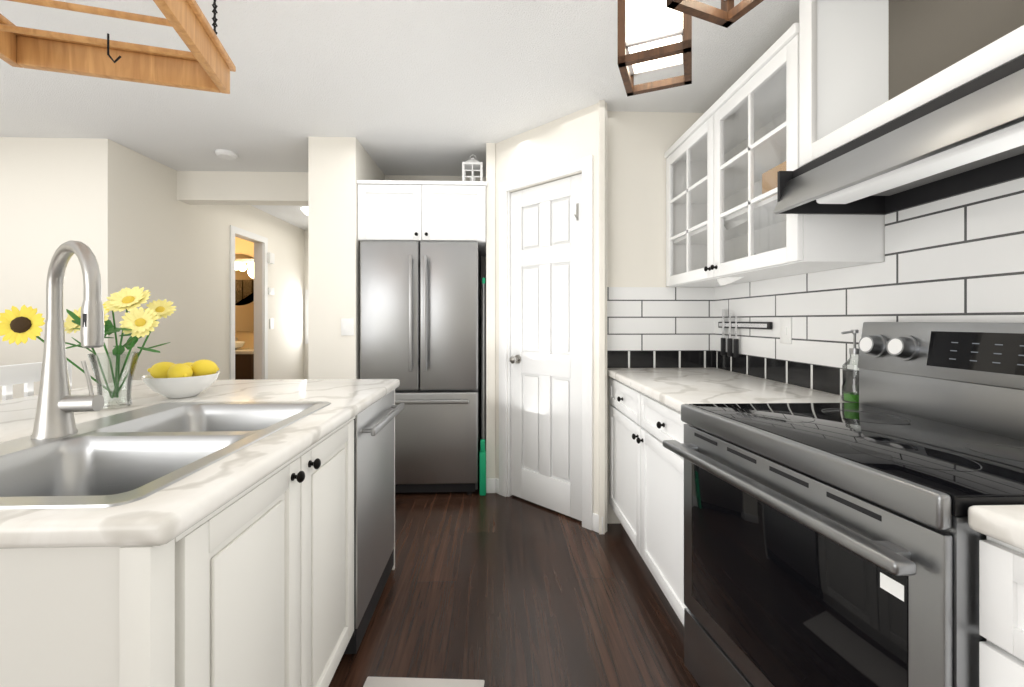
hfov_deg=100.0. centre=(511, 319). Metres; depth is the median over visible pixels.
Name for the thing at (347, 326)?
light switch
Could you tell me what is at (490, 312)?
wall
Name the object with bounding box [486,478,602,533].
baseboard
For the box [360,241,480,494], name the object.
fridge
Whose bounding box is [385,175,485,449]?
wall
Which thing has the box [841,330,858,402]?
soap dispenser
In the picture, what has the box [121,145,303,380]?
wall
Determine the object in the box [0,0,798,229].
ceiling
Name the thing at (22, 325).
flower vase
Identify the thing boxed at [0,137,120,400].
wall
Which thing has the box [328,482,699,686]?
floor
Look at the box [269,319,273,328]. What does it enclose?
light switch
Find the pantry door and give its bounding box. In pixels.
[509,174,581,520]
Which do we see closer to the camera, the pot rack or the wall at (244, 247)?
the pot rack
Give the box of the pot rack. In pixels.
[0,0,235,93]
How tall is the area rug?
0.010 m
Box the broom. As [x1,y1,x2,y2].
[479,278,485,495]
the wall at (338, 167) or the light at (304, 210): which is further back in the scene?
the light at (304, 210)
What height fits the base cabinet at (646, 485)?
0.920 m
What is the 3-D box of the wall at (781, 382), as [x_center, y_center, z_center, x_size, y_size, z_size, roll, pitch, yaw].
[1.343,-0.015,0.497,0.120,2.440,6.700,0,0,-2]
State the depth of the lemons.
1.56 m
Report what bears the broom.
on the floor
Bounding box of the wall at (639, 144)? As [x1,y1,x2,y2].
[607,111,703,523]
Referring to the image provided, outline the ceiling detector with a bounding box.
[215,149,237,159]
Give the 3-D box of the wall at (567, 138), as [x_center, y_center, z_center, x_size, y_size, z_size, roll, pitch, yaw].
[0.229,-0.015,2.755,0.877,2.440,0.100,0,0,43]
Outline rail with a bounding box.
[718,309,772,357]
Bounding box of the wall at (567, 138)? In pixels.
[495,102,606,532]
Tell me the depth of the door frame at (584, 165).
2.54 m
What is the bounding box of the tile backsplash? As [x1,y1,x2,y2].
[607,177,1023,395]
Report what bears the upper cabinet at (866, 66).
attached to the wall at (781, 382)
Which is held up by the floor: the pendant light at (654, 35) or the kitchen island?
the kitchen island
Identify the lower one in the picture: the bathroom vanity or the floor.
the floor
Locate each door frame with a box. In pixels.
[230,225,267,379]
[499,155,592,529]
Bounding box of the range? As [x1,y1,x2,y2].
[663,322,1023,686]
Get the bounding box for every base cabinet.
[607,368,848,625]
[968,505,1023,686]
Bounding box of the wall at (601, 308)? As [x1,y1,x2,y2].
[598,100,604,533]
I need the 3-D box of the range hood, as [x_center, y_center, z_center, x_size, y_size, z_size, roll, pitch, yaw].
[1.066,-0.424,1.055,0.380,0.151,0.741,0,0,-2]
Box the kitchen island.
[0,384,403,686]
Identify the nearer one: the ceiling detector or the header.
the ceiling detector
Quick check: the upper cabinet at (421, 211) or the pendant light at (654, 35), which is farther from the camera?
the upper cabinet at (421, 211)
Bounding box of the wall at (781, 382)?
[716,263,873,395]
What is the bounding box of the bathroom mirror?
[235,254,253,330]
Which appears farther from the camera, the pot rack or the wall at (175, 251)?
the wall at (175, 251)
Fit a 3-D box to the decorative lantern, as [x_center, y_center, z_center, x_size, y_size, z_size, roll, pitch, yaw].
[-0.284,-1.080,3.122,0.144,0.247,0.144,0,0,-2]
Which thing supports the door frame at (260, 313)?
attached to the wall at (175, 251)
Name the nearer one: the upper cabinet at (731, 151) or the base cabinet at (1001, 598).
the base cabinet at (1001, 598)
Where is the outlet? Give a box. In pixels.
[780,318,791,343]
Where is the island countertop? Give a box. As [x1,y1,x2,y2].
[0,379,399,543]
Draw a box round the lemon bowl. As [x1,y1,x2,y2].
[141,371,219,397]
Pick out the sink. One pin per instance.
(121, 458)
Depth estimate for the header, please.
3.58 m
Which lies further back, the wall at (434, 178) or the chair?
the wall at (434, 178)
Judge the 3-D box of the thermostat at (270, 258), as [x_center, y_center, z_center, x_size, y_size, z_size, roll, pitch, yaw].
[-2.799,-0.709,4.945,0.050,0.128,0.153,0,0,-2]
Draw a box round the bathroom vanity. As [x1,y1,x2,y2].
[235,337,253,379]
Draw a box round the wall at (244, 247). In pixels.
[235,230,307,378]
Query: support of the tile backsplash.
attached to the wall at (781, 382)
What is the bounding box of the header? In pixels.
[177,171,307,205]
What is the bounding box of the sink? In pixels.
[0,400,335,507]
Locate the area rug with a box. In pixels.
[363,677,484,686]
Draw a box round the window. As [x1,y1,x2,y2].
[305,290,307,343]
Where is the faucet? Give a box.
[16,240,107,435]
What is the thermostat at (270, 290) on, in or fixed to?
attached to the wall at (175, 251)
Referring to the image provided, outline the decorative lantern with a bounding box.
[462,155,482,180]
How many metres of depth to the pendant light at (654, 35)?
1.16 m
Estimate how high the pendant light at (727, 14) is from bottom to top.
0.529 m
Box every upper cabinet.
[357,180,487,256]
[664,23,884,286]
[799,0,1023,166]
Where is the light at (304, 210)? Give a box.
[301,207,307,214]
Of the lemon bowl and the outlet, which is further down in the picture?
the lemon bowl
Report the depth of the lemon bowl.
1.53 m
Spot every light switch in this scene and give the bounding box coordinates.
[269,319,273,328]
[341,318,353,335]
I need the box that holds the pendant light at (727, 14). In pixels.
[666,0,763,27]
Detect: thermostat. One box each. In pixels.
[267,252,274,263]
[268,287,273,294]
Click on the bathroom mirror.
(244, 292)
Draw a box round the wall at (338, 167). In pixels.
[308,137,384,378]
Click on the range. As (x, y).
(831, 544)
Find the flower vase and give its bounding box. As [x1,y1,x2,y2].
[0,286,176,408]
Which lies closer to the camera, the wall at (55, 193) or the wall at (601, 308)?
the wall at (601, 308)
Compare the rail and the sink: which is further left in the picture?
the sink
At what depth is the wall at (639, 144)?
2.55 m
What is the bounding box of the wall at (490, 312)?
[486,143,494,478]
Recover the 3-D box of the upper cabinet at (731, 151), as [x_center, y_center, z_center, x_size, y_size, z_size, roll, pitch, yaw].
[1.066,-0.577,1.992,0.325,0.828,1.117,0,0,-2]
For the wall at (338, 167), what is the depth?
2.90 m
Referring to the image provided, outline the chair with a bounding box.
[0,360,71,400]
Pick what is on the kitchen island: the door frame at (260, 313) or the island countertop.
the island countertop
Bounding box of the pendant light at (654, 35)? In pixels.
[618,0,691,96]
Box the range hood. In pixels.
[774,55,1023,214]
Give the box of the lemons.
[147,359,218,377]

